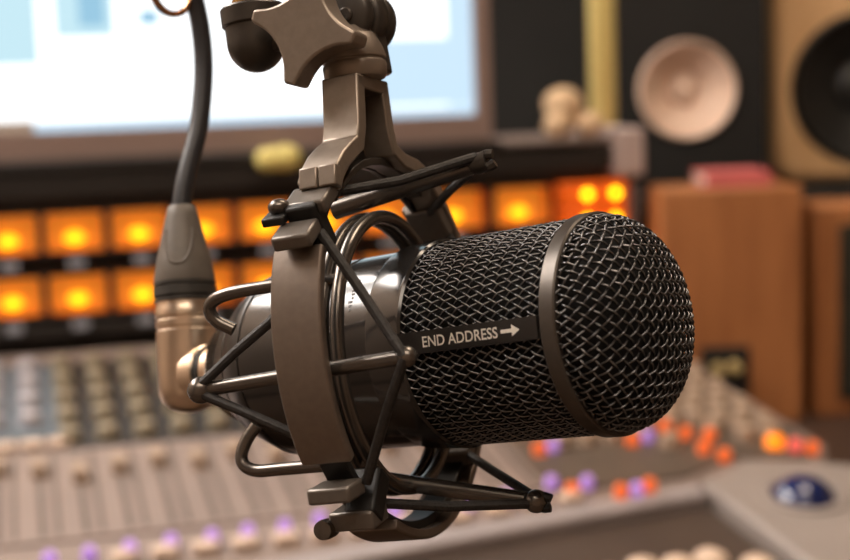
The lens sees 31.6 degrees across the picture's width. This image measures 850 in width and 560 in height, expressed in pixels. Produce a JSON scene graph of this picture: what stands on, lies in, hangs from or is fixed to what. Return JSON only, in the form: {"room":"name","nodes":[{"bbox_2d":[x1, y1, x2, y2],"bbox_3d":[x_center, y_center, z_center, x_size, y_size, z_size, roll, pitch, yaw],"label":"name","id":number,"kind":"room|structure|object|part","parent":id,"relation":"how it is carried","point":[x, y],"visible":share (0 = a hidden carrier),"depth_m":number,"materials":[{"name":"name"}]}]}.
{"room":"studio","nodes":[
{"label":"studio","id":0,"kind":"room"},
{"bbox_2d":[488,0,589,145],"bbox_3d":[0.033,-0.486,2.684,3.900,2.450,0.050,-2,8,0],"label":"wall","id":1,"kind":"structure","parent":0,"point":[538,47],"depth_m":2.67,"materials":[{"name":"black paint"}]},
{"bbox_3d":[0.086,1.027,0.793,3.900,0.050,4.100,-2,8,0],"label":"floor","id":2,"kind":"structure","parent":0,"visible":0},
{"bbox_2d":[635,179,849,241],"bbox_3d":[0.697,0.317,2.189,0.970,0.944,0.450,-2,8,0],"label":"shelf","id":3,"kind":"object","parent":2,"relation":"on","point":[822,190],"visible":0.02,"depth_m":1.91,"materials":[{"name":"black wood"}]},
{"bbox_2d":[608,0,766,192],"bbox_3d":[0.343,-0.284,2.049,0.192,0.310,0.246,-2,8,0],"label":"speaker","id":4,"kind":"object","parent":3,"relation":"on","point":[691,74],"visible":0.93,"depth_m":1.94},
{"bbox_2d":[766,0,849,182],"bbox_3d":[0.605,-0.345,2.093,0.290,0.400,0.246,-2,8,0],"label":"speaker","id":5,"kind":"object","parent":3,"relation":"on","point":[808,41],"visible":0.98,"depth_m":2.00},
{"bbox_2d":[785,407,849,465],"bbox_3d":[0.044,0.554,1.381,2.550,0.735,1.130,-2,8,0],"label":"desk","id":6,"kind":"object","parent":2,"relation":"on","point":[833,431],"visible":0.02,"depth_m":1.51,"materials":[{"name":"brown wood"}]},
{"bbox_2d":[220,0,396,87],"bbox_3d":[-0.484,-0.159,0.675,1.131,0.900,0.069,3,9,34],"label":"boom arm","id":7,"kind":"object","parent":6,"relation":"on","point":[346,37],"visible":1,"depth_m":0.37,"materials":[{"name":"grey metal"}]},
{"bbox_2d":[220,0,281,72],"bbox_3d":[-0.044,-0.063,0.391,0.017,0.017,0.017,-8,-3,23],"label":"knob","id":8,"kind":"object","parent":7,"relation":"on","point":[252,28],"depth_m":0.38,"materials":[{"name":"grey metal"}]},
{"bbox_3d":[-0.029,-0.062,0.373,0.028,0.028,0.008,-8,-3,23],"label":"star knob","id":9,"kind":"part","parent":7,"relation":"part of","materials":[{"name":"brown metal"}]},
{"bbox_2d":[187,73,552,541],"bbox_3d":[-0.006,0.007,0.385,0.082,0.120,0.102,1,8,24],"label":"mount","id":10,"kind":"object","parent":7,"relation":"attached to","point":[310,259],"visible":0.79,"depth_m":0.36,"materials":[{"name":"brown metal"}]},
{"bbox_3d":[-0.040,0.012,0.353,0.035,0.025,0.005,-8,-3,23],"label":"elastic cord","id":11,"kind":"part","parent":10,"relation":"part of","materials":[{"name":"black rubber"}]},
{"bbox_3d":[-0.037,0.034,0.352,0.037,0.016,0.004,0,8,17],"label":"elastic cord","id":12,"kind":"part","parent":10,"relation":"part of","materials":[{"name":"black rubber"}]},
{"bbox_3d":[-0.029,0.022,0.348,0.054,0.006,0.004,-8,-3,23],"label":"arm","id":13,"kind":"part","parent":10,"relation":"part of","materials":[{"name":"black metal"}]},
{"bbox_3d":[-0.015,0.003,0.342,0.021,0.032,0.005,-8,-3,23],"label":"elastic cord","id":14,"kind":"part","parent":10,"relation":"part of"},
{"bbox_3d":[-0.009,0.032,0.342,0.015,0.032,0.003,4,10,38],"label":"elastic cord","id":15,"kind":"part","parent":10,"relation":"part of","materials":[{"name":"black rubber"}]},
{"bbox_3d":[-0.005,-0.024,0.384,0.042,0.011,0.007,-8,-3,23],"label":"arm","id":16,"kind":"part","parent":10,"relation":"part of","materials":[{"name":"black metal"}]},
{"bbox_3d":[-0.004,-0.026,0.370,0.038,0.009,0.003,-5,8,-23],"label":"elastic cord","id":17,"kind":"part","parent":10,"relation":"part of","materials":[{"name":"black rubber"}]},
{"bbox_2d":[204,211,694,453],"bbox_3d":[0.001,0.016,0.388,0.140,0.069,0.054,3,9,35],"label":"microphone","id":18,"kind":"object","parent":10,"relation":"in","point":[575,326],"visible":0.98,"depth_m":0.35,"materials":[{"name":"black paint"}]},
{"bbox_2d":[153,0,216,412],"bbox_3d":[-0.080,-0.124,0.449,0.028,0.322,0.098,-5,8,-19],"label":"microphone cable","id":19,"kind":"object","parent":18,"relation":"attached to","point":[184,276],"visible":0.78,"depth_m":0.44,"materials":[{"name":"black rubber"}]},
{"bbox_2d":[151,0,191,16],"bbox_3d":[-0.077,-0.087,0.455,0.005,0.016,0.017,4,10,37],"label":"ring","id":20,"kind":"object","parent":19,"relation":"hanging from","point":[160,7],"visible":1,"depth_m":0.45,"materials":[{"name":"metal"}]},
{"bbox_3d":[-0.078,-0.153,0.465,0.010,0.273,0.025,-9,-9,36],"label":"cord","id":21,"kind":"part","parent":19,"relation":"part of","materials":[{"name":"black rubber"}]},
{"bbox_3d":[0.007,-0.024,0.398,0.003,0.017,0.038,-5,8,-21],"label":"elastic cord","id":22,"kind":"part","parent":10,"relation":"part of","materials":[{"name":"black rubber"}]},
{"bbox_3d":[0.006,0.053,0.380,0.045,0.007,0.004,1,8,21],"label":"arm","id":23,"kind":"part","parent":10,"relation":"part of","materials":[{"name":"black metal"}]},
{"bbox_3d":[0.006,0.054,0.365,0.043,0.008,0.004,-4,8,-17],"label":"elastic cord","id":24,"kind":"part","parent":10,"relation":"part of","materials":[{"name":"black rubber"}]},
{"bbox_3d":[0.019,0.051,0.394,0.003,0.004,0.045,-5,8,-21],"label":"elastic cord","id":25,"kind":"part","parent":10,"relation":"part of","materials":[{"name":"black rubber"}]},
{"bbox_2d":[0,125,643,356],"bbox_3d":[-0.275,0.016,1.528,1.028,0.302,0.134,-4,8,-15],"label":"panel","id":26,"kind":"object","parent":6,"relation":"on","point":[80,238],"visible":0.41,"depth_m":1.48,"materials":[{"name":"black metal"}]},
{"bbox_2d":[0,235,17,247],"bbox_3d":[-0.399,-0.037,1.437,0.019,0.012,0.010,-4,8,-15],"label":"lamp","id":27,"kind":"object","parent":26,"relation":"on","point":[6,241],"depth_m":1.43,"materials":[{"name":"yellow plastic"}]},
{"bbox_3d":[-0.394,-0.012,1.423,0.016,0.009,0.003,-4,8,-15],"label":"name plate","id":28,"kind":"part","parent":26,"relation":"part of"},
{"bbox_2d":[3,297,21,309],"bbox_3d":[-0.397,0.023,1.445,0.019,0.012,0.010,-4,8,-15],"label":"lamp","id":29,"kind":"object","parent":26,"relation":"on","point":[9,303],"depth_m":1.44,"materials":[{"name":"yellow plastic"}]},
{"bbox_3d":[-0.392,0.047,1.431,0.016,0.009,0.003,-4,8,-15],"label":"name plate","id":30,"kind":"part","parent":26,"relation":"part of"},
{"bbox_2d":[65,231,83,243],"bbox_3d":[-0.340,-0.041,1.453,0.019,0.012,0.010,-4,8,-15],"label":"lamp","id":31,"kind":"object","parent":26,"relation":"on","point":[71,237],"depth_m":1.45,"materials":[{"name":"yellow plastic"}]},
{"bbox_3d":[-0.334,-0.017,1.439,0.016,0.009,0.003,-4,8,-15],"label":"name plate","id":32,"kind":"part","parent":26,"relation":"part of","materials":[{"name":"grey"}]},
{"bbox_2d":[69,293,87,304],"bbox_3d":[-0.337,0.018,1.460,0.019,0.012,0.010,-4,8,-15],"label":"lamp","id":33,"kind":"object","parent":26,"relation":"on","point":[74,298],"depth_m":1.46,"materials":[{"name":"yellow plastic"}]},
{"bbox_3d":[-0.332,0.043,1.447,0.016,0.009,0.003,-4,8,-15],"label":"name plate","id":34,"kind":"part","parent":26,"relation":"part of","materials":[{"name":"grey"}]},
{"bbox_3d":[-0.279,0.043,1.478,0.992,0.015,0.026,-4,8,-15],"label":"rail","id":35,"kind":"part","parent":26,"relation":"part of","materials":[{"name":"black metal"}]},
{"bbox_2d":[130,228,148,239],"bbox_3d":[-0.280,-0.045,1.468,0.019,0.012,0.010,-4,8,-15],"label":"lamp","id":36,"kind":"object","parent":26,"relation":"on","point":[135,233],"depth_m":1.47,"materials":[{"name":"yellow plastic"}]},
{"bbox_3d":[-0.274,-0.021,1.455,0.016,0.009,0.003,-4,8,-15],"label":"name plate","id":37,"kind":"part","parent":26,"relation":"part of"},
{"bbox_2d":[134,288,151,300],"bbox_3d":[-0.278,0.014,1.476,0.019,0.012,0.010,-4,8,-15],"label":"lamp","id":38,"kind":"object","parent":26,"relation":"on","point":[140,294],"depth_m":1.47,"materials":[{"name":"yellow plastic"}]},
{"bbox_3d":[-0.272,0.039,1.462,0.016,0.009,0.003,-4,8,-15],"label":"name plate","id":39,"kind":"part","parent":26,"relation":"part of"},
{"bbox_2d":[201,224,211,235],"bbox_3d":[-0.220,-0.049,1.484,0.019,0.012,0.010,-4,8,-15],"label":"lamp","id":40,"kind":"object","parent":26,"relation":"on","point":[207,228],"depth_m":1.48,"materials":[{"name":"yellow plastic"}]},
{"bbox_3d":[-0.214,-0.025,1.470,0.016,0.009,0.003,-4,8,-15],"label":"name plate","id":41,"kind":"part","parent":26,"relation":"part of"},
{"bbox_2d":[0,0,491,161],"bbox_3d":[-0.207,-0.301,1.522,0.538,0.336,0.094,-4,8,-15],"label":"computer monitor","id":42,"kind":"object","parent":26,"relation":"on","point":[79,78],"visible":0.76,"depth_m":1.48,"materials":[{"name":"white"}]},
{"bbox_2d":[256,221,273,232],"bbox_3d":[-0.160,-0.054,1.500,0.019,0.012,0.010,-4,8,-15],"label":"lamp","id":43,"kind":"object","parent":26,"relation":"on","point":[259,228],"depth_m":1.50,"materials":[{"name":"yellow plastic"}]},
{"bbox_3d":[-0.155,-0.029,1.486,0.016,0.009,0.003,-4,8,-15],"label":"name plate","id":44,"kind":"part","parent":26,"relation":"part of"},
{"bbox_2d":[255,145,300,170],"bbox_3d":[-0.144,-0.119,1.468,0.045,0.025,0.024,-4,8,-15],"label":"pad","id":45,"kind":"object","parent":26,"relation":"attached to","point":[284,157],"visible":1,"depth_m":1.46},
{"bbox_3d":[-0.284,-0.096,1.461,0.991,0.026,0.022,-4,8,-15],"label":"panel","id":46,"kind":"part","parent":26,"relation":"part of","materials":[{"name":"black metal"}]},
{"bbox_2d":[328,217,334,225],"bbox_3d":[-0.100,-0.058,1.516,0.019,0.012,0.010,-4,8,-15],"label":"lamp","id":47,"kind":"object","parent":26,"relation":"on","point":[332,220],"depth_m":1.52,"materials":[{"name":"yellow plastic"}]},
{"bbox_3d":[-0.035,-0.038,1.518,0.016,0.009,0.003,-4,8,-15],"label":"name plate","id":48,"kind":"part","parent":26,"relation":"part of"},
{"bbox_2d":[450,210,460,221],"bbox_3d":[0.029,-0.066,1.551,0.019,0.012,0.010,-4,8,-15],"label":"lamp","id":49,"kind":"object","parent":26,"relation":"on","point":[456,214],"depth_m":1.55,"materials":[{"name":"yellow plastic"}]},
{"bbox_2d":[511,206,526,217],"bbox_3d":[0.098,-0.071,1.569,0.019,0.012,0.010,-4,8,-15],"label":"lamp","id":50,"kind":"object","parent":26,"relation":"on","point":[516,211],"depth_m":1.57,"materials":[{"name":"yellow plastic"}]},
{"bbox_2d":[543,87,602,137],"bbox_3d":[0.152,-0.177,1.575,0.065,0.052,0.045,-4,8,-15],"label":"plush toy","id":51,"kind":"object","parent":26,"relation":"on","point":[563,106],"visible":1,"depth_m":1.56,"materials":[{"name":"beige fabric"}]},
{"bbox_2d":[583,190,591,198],"bbox_3d":[0.170,-0.089,1.571,0.009,0.010,0.007,-3,8,-9],"label":"lamp","id":52,"kind":"object","parent":26,"relation":"on","point":[587,194],"depth_m":1.57,"materials":[{"name":"yellow plastic"}]},
{"bbox_3d":[0.175,-0.065,1.587,0.072,0.024,0.021,-4,8,-15],"label":"indicator panel","id":53,"kind":"part","parent":26,"relation":"part of","materials":[{"name":"orange plastic"}]},
{"bbox_3d":[0.174,-0.091,1.583,0.072,0.024,0.021,-4,8,-15],"label":"indicator panel","id":54,"kind":"part","parent":26,"relation":"part of","materials":[{"name":"orange plastic"}]},
{"bbox_2d":[588,0,616,125],"bbox_3d":[0.194,-0.312,1.653,0.030,0.281,0.024,-4,8,-15],"label":"post","id":55,"kind":"object","parent":26,"relation":"on","point":[601,13],"visible":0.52,"depth_m":1.65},
{"bbox_2d":[611,188,619,197],"bbox_3d":[0.201,-0.092,1.579,0.009,0.010,0.007,-3,8,-9],"label":"lamp","id":56,"kind":"object","parent":26,"relation":"on","point":[615,192],"depth_m":1.58,"materials":[{"name":"yellow plastic"}]},
{"bbox_3d":[0.207,-0.051,1.656,0.008,0.144,0.117,-4,8,-15],"label":"plate","id":57,"kind":"part","parent":26,"relation":"part of","materials":[{"name":"orange plastic"}]},
{"bbox_2d":[0,345,825,559],"bbox_3d":[-0.178,0.158,1.152,1.003,0.123,0.704,-4,8,-15],"label":"mixing console","id":58,"kind":"object","parent":6,"relation":"on","point":[94,464],"visible":0.46,"depth_m":1.14,"materials":[{"name":"beige metal"}]},
{"bbox_3d":[-0.395,0.081,1.372,0.020,0.011,0.020,-4,16,-15],"label":"rotary knob","id":59,"kind":"part","parent":58,"relation":"part of","materials":[{"name":"white plastic"}]},
{"bbox_3d":[-0.358,0.117,1.242,0.020,0.011,0.020,-4,16,-15],"label":"rotary knob","id":60,"kind":"part","parent":58,"relation":"part of","materials":[{"name":"grey plastic"}]},
{"bbox_3d":[-0.370,0.105,1.286,0.020,0.011,0.020,-4,16,-15],"label":"rotary knob","id":61,"kind":"part","parent":58,"relation":"part of","materials":[{"name":"grey plastic"}]},
{"bbox_3d":[-0.383,0.093,1.329,0.020,0.011,0.020,-4,16,-15],"label":"rotary knob","id":62,"kind":"part","parent":58,"relation":"part of","materials":[{"name":"grey plastic"}]},
{"bbox_3d":[-0.366,0.079,1.380,0.020,0.011,0.020,-4,16,-15],"label":"rotary knob","id":63,"kind":"part","parent":58,"relation":"part of","materials":[{"name":"white plastic"}]},
{"bbox_3d":[-0.354,0.091,1.336,0.020,0.011,0.020,-4,16,-15],"label":"rotary knob","id":64,"kind":"part","parent":58,"relation":"part of","materials":[{"name":"white plastic"}]},
{"bbox_3d":[-0.341,0.103,1.293,0.020,0.011,0.020,-4,16,-15],"label":"rotary knob","id":65,"kind":"part","parent":58,"relation":"part of","materials":[{"name":"white plastic"}]},
{"bbox_3d":[-0.329,0.115,1.250,0.020,0.011,0.020,-4,16,-15],"label":"rotary knob","id":66,"kind":"part","parent":58,"relation":"part of","materials":[{"name":"white plastic"}]},
{"bbox_3d":[-0.509,0.117,1.266,0.390,0.003,0.192,-4,16,-15],"label":"knob panel","id":67,"kind":"part","parent":58,"relation":"part of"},
{"bbox_3d":[-0.337,0.077,1.387,0.020,0.011,0.020,-4,16,-15],"label":"rotary knob","id":68,"kind":"part","parent":58,"relation":"part of","materials":[{"name":"beige plastic"}]},
{"bbox_3d":[-0.325,0.089,1.344,0.020,0.011,0.020,-4,16,-15],"label":"rotary knob","id":69,"kind":"part","parent":58,"relation":"part of","materials":[{"name":"beige plastic"}]},
{"bbox_3d":[-0.312,0.101,1.301,0.020,0.011,0.020,-4,16,-15],"label":"rotary knob","id":70,"kind":"part","parent":58,"relation":"part of","materials":[{"name":"beige plastic"}]},
{"bbox_3d":[-0.300,0.113,1.258,0.020,0.011,0.020,-4,16,-15],"label":"rotary knob","id":71,"kind":"part","parent":58,"relation":"part of","materials":[{"name":"beige plastic"}]},
{"bbox_3d":[-0.288,0.124,1.214,0.020,0.011,0.020,-4,16,-15],"label":"rotary knob","id":72,"kind":"part","parent":58,"relation":"part of","materials":[{"name":"beige plastic"}]},
{"bbox_3d":[-0.308,0.075,1.395,0.020,0.011,0.020,-4,16,-15],"label":"rotary knob","id":73,"kind":"part","parent":58,"relation":"part of","materials":[{"name":"beige plastic"}]},
{"bbox_3d":[-0.296,0.087,1.352,0.020,0.011,0.020,-4,16,-15],"label":"rotary knob","id":74,"kind":"part","parent":58,"relation":"part of","materials":[{"name":"beige plastic"}]},
{"bbox_3d":[-0.283,0.099,1.309,0.020,0.011,0.020,-4,16,-15],"label":"rotary knob","id":75,"kind":"part","parent":58,"relation":"part of","materials":[{"name":"beige plastic"}]},
{"bbox_3d":[-0.271,0.111,1.265,0.020,0.011,0.020,-4,16,-15],"label":"rotary knob","id":76,"kind":"part","parent":58,"relation":"part of","materials":[{"name":"beige plastic"}]},
{"bbox_3d":[-0.259,0.122,1.222,0.020,0.011,0.020,-4,16,-15],"label":"rotary knob","id":77,"kind":"part","parent":58,"relation":"part of","materials":[{"name":"beige plastic"}]},
{"bbox_3d":[-0.279,0.073,1.403,0.020,0.011,0.020,-4,16,-15],"label":"rotary knob","id":78,"kind":"part","parent":58,"relation":"part of","materials":[{"name":"beige plastic"}]},
{"bbox_3d":[-0.267,0.085,1.359,0.020,0.011,0.020,-4,16,-15],"label":"rotary knob","id":79,"kind":"part","parent":58,"relation":"part of","materials":[{"name":"beige plastic"}]},
{"bbox_3d":[-0.255,0.097,1.316,0.020,0.011,0.020,-4,16,-15],"label":"rotary knob","id":80,"kind":"part","parent":58,"relation":"part of","materials":[{"name":"beige plastic"}]},
{"bbox_3d":[-0.242,0.108,1.273,0.020,0.011,0.020,-4,16,-15],"label":"rotary knob","id":81,"kind":"part","parent":58,"relation":"part of","materials":[{"name":"beige plastic"}]},
{"bbox_3d":[-0.230,0.120,1.230,0.020,0.011,0.020,-4,16,-15],"label":"rotary knob","id":82,"kind":"part","parent":58,"relation":"part of","materials":[{"name":"beige plastic"}]},
{"bbox_3d":[-0.250,0.071,1.410,0.020,0.011,0.020,-4,16,-15],"label":"rotary knob","id":83,"kind":"part","parent":58,"relation":"part of","materials":[{"name":"beige plastic"}]},
{"bbox_3d":[-0.238,0.083,1.367,0.020,0.011,0.020,-4,16,-15],"label":"rotary knob","id":84,"kind":"part","parent":58,"relation":"part of","materials":[{"name":"beige plastic"}]},
{"bbox_3d":[-0.154,0.096,1.345,0.334,0.002,0.222,-4,16,-15],"label":"knob panel","id":85,"kind":"part","parent":58,"relation":"part of","materials":[{"name":"grey metal"}]},
{"bbox_3d":[-0.213,0.106,1.281,0.020,0.011,0.020,-4,16,-15],"label":"rotary knob","id":86,"kind":"part","parent":58,"relation":"part of","materials":[{"name":"beige plastic"}]},
{"bbox_3d":[-0.201,0.118,1.238,0.020,0.011,0.020,-4,16,-15],"label":"rotary knob","id":87,"kind":"part","parent":58,"relation":"part of","materials":[{"name":"beige plastic"}]},
{"bbox_3d":[-0.184,0.104,1.288,0.020,0.011,0.020,-4,16,-15],"label":"rotary knob","id":88,"kind":"part","parent":58,"relation":"part of","materials":[{"name":"beige plastic"}]},
{"bbox_3d":[-0.172,0.116,1.245,0.020,0.011,0.020,-4,16,-15],"label":"rotary knob","id":89,"kind":"part","parent":58,"relation":"part of","materials":[{"name":"beige plastic"}]},
{"bbox_3d":[-0.283,0.159,1.113,0.741,0.003,0.170,-4,16,-15],"label":"fader panel","id":90,"kind":"part","parent":58,"relation":"part of","materials":[{"name":"grey metal"}]},
{"bbox_3d":[0.108,0.128,1.206,0.018,0.010,0.018,-4,16,-15],"label":"encoder knob","id":91,"kind":"part","parent":58,"relation":"part of","materials":[{"name":"plastic"}]},
{"bbox_3d":[0.130,0.127,1.211,0.018,0.010,0.018,-4,16,-15],"label":"encoder knob","id":92,"kind":"part","parent":58,"relation":"part of","materials":[{"name":"beige plastic"}]},
{"bbox_3d":[-0.171,0.246,0.913,0.882,0.042,0.219,-4,16,-15],"label":"panel","id":93,"kind":"part","parent":58,"relation":"part of","materials":[{"name":"grey metal"}]},
{"bbox_3d":[0.152,0.125,1.217,0.018,0.010,0.018,-4,16,-15],"label":"encoder knob","id":94,"kind":"part","parent":58,"relation":"part of","materials":[{"name":"beige plastic"}]},
{"bbox_3d":[0.174,0.124,1.223,0.018,0.010,0.018,-4,16,-15],"label":"encoder knob","id":95,"kind":"part","parent":58,"relation":"part of","materials":[{"name":"plastic"}]},
{"bbox_3d":[0.144,0.193,0.993,0.025,0.019,0.025,-4,16,-15],"label":"round knob","id":96,"kind":"part","parent":58,"relation":"part of","materials":[{"name":"beige plastic"}]},
{"bbox_3d":[0.184,0.117,1.248,0.018,0.010,0.018,-4,16,-15],"label":"encoder knob","id":97,"kind":"part","parent":58,"relation":"part of","materials":[{"name":"plastic"}]},
{"bbox_3d":[0.170,0.113,1.288,0.239,0.003,0.296,-4,16,-15],"label":"master panel","id":98,"kind":"part","parent":58,"relation":"part of","materials":[{"name":"grey metal"}]},
{"bbox_3d":[0.196,0.128,1.206,0.018,0.010,0.018,-4,16,-15],"label":"encoder knob","id":99,"kind":"part","parent":58,"relation":"part of","materials":[{"name":"beige plastic"}]},
{"bbox_3d":[0.206,0.115,1.254,0.018,0.010,0.018,-4,16,-15],"label":"encoder knob","id":100,"kind":"part","parent":58,"relation":"part of","materials":[{"name":"orange plastic"}]},
{"bbox_3d":[0.168,0.193,0.996,0.025,0.019,0.025,-4,16,-15],"label":"round knob","id":101,"kind":"part","parent":58,"relation":"part of","materials":[{"name":"beige plastic"}]},
{"bbox_3d":[0.216,0.102,1.302,0.018,0.010,0.018,-4,16,-15],"label":"encoder knob","id":102,"kind":"part","parent":58,"relation":"part of","materials":[{"name":"beige plastic"}]},
{"bbox_3d":[0.227,0.108,1.282,0.018,0.010,0.018,-4,16,-15],"label":"encoder knob","id":103,"kind":"part","parent":58,"relation":"part of","materials":[{"name":"beige plastic"}]},
{"bbox_3d":[0.236,0.095,1.330,0.018,0.010,0.018,-4,16,-15],"label":"encoder knob","id":104,"kind":"part","parent":58,"relation":"part of","materials":[{"name":"beige plastic"}]},
{"bbox_3d":[0.246,0.082,1.377,0.018,0.010,0.018,-4,16,-15],"label":"encoder knob","id":105,"kind":"part","parent":58,"relation":"part of","materials":[{"name":"beige plastic"}]},
{"bbox_3d":[0.228,0.114,1.260,0.018,0.010,0.018,-4,16,-15],"label":"encoder knob","id":106,"kind":"part","parent":58,"relation":"part of","materials":[{"name":"beige plastic"}]},
{"bbox_3d":[0.238,0.101,1.307,0.018,0.010,0.018,-4,16,-15],"label":"encoder knob","id":107,"kind":"part","parent":58,"relation":"part of","materials":[{"name":"beige plastic"}]},
{"bbox_3d":[0.247,0.088,1.355,0.018,0.010,0.018,-4,16,-15],"label":"encoder knob","id":108,"kind":"part","parent":58,"relation":"part of","materials":[{"name":"beige plastic"}]},
{"bbox_3d":[0.191,0.190,1.006,0.025,0.019,0.025,-4,16,-15],"label":"round knob","id":109,"kind":"part","parent":58,"relation":"part of","materials":[{"name":"beige plastic"}]},
{"bbox_3d":[0.239,0.119,1.240,0.018,0.010,0.018,-4,16,-15],"label":"encoder knob","id":110,"kind":"part","parent":58,"relation":"part of","materials":[{"name":"orange plastic"}]},
{"bbox_3d":[0.248,0.106,1.288,0.018,0.010,0.018,-4,16,-15],"label":"encoder knob","id":111,"kind":"part","parent":58,"relation":"part of","materials":[{"name":"beige plastic"}]},
{"bbox_3d":[0.258,0.093,1.335,0.018,0.010,0.018,-4,16,-15],"label":"encoder knob","id":112,"kind":"part","parent":58,"relation":"part of","materials":[{"name":"beige plastic"}]},
{"bbox_3d":[0.259,0.099,1.313,0.018,0.010,0.018,-4,16,-15],"label":"encoder knob","id":113,"kind":"part","parent":58,"relation":"part of","materials":[{"name":"beige plastic"}]},
{"bbox_3d":[0.250,0.112,1.266,0.018,0.010,0.018,-4,16,-15],"label":"encoder knob","id":114,"kind":"part","parent":58,"relation":"part of","materials":[{"name":"beige plastic"}]},
{"bbox_3d":[0.270,0.105,1.294,0.018,0.010,0.018,-4,16,-15],"label":"encoder knob","id":115,"kind":"part","parent":58,"relation":"part of","materials":[{"name":"beige plastic"}]},
{"bbox_3d":[0.260,0.118,1.246,0.018,0.010,0.018,-4,16,-15],"label":"encoder knob","id":116,"kind":"part","parent":58,"relation":"part of","materials":[{"name":"beige plastic"}]},
{"bbox_3d":[0.271,0.111,1.271,0.018,0.010,0.018,-4,16,-15],"label":"encoder knob","id":117,"kind":"part","parent":58,"relation":"part of","materials":[{"name":"beige plastic"}]},
{"bbox_3d":[0.262,0.124,1.224,0.018,0.010,0.018,-4,16,-15],"label":"encoder knob","id":118,"kind":"part","parent":58,"relation":"part of","materials":[{"name":"beige plastic"}]},
{"bbox_3d":[0.221,0.192,0.997,0.025,0.019,0.025,-4,16,-15],"label":"round knob","id":119,"kind":"part","parent":58,"relation":"part of","materials":[{"name":"beige plastic"}]},
{"bbox_3d":[0.282,0.116,1.252,0.018,0.010,0.018,-4,16,-15],"label":"encoder knob","id":120,"kind":"part","parent":58,"relation":"part of","materials":[{"name":"beige plastic"}]},
{"bbox_3d":[0.283,0.122,1.230,0.018,0.010,0.018,-4,16,-15],"label":"encoder knob","id":121,"kind":"part","parent":58,"relation":"part of","materials":[{"name":"plastic"}]},
{"bbox_2d":[647,180,802,420],"bbox_3d":[0.315,0.023,1.575,0.146,0.245,0.110,-2,8,0],"label":"wooden cabinet","id":122,"kind":"object","parent":6,"relation":"on","point":[737,250],"visible":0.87,"depth_m":1.53,"materials":[{"name":"brown wood"}]},
{"bbox_3d":[0.300,0.091,1.537,0.012,0.012,0.015,-2,8,0],"label":"binding post","id":123,"kind":"part","parent":122,"relation":"part of","materials":[{"name":"gold metal"}]},
{"bbox_3d":[0.309,0.096,1.546,0.050,0.056,0.003,-2,8,0],"label":"terminal plate","id":124,"kind":"part","parent":122,"relation":"part of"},
{"bbox_2d":[691,167,771,186],"bbox_3d":[0.319,-0.107,1.567,0.068,0.014,0.071,-2,8,-2],"label":"book","id":125,"kind":"object","parent":122,"relation":"on","point":[751,176],"visible":1,"depth_m":1.53,"materials":[{"name":"red paper"}]},
{"bbox_3d":[0.317,0.089,1.536,0.012,0.012,0.015,-2,8,0],"label":"binding post","id":126,"kind":"part","parent":122,"relation":"part of","materials":[{"name":"gold metal"}]},
{"bbox_2d":[702,461,849,559],"bbox_3d":[0.344,0.179,1.077,0.227,0.065,0.263,-4,8,-15],"label":"panel","id":127,"kind":"object","parent":6,"relation":"on","point":[791,510],"visible":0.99,"depth_m":1.09,"materials":[{"name":"grey plastic"}]},
{"bbox_2d":[802,198,849,415],"bbox_3d":[0.486,0.026,1.603,0.165,0.221,0.098,-2,8,0],"label":"speaker","id":128,"kind":"object","parent":6,"relation":"on","point":[825,222],"visible":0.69,"depth_m":1.56},
{"bbox_2d":[839,224,849,399],"bbox_3d":[0.492,0.032,1.557,0.124,0.184,0.006,-2,8,0],"label":"grille","id":129,"kind":"object","parent":128,"relation":"attached to","point":[844,229],"depth_m":1.55,"materials":[{"name":"fabric"}]}
]}

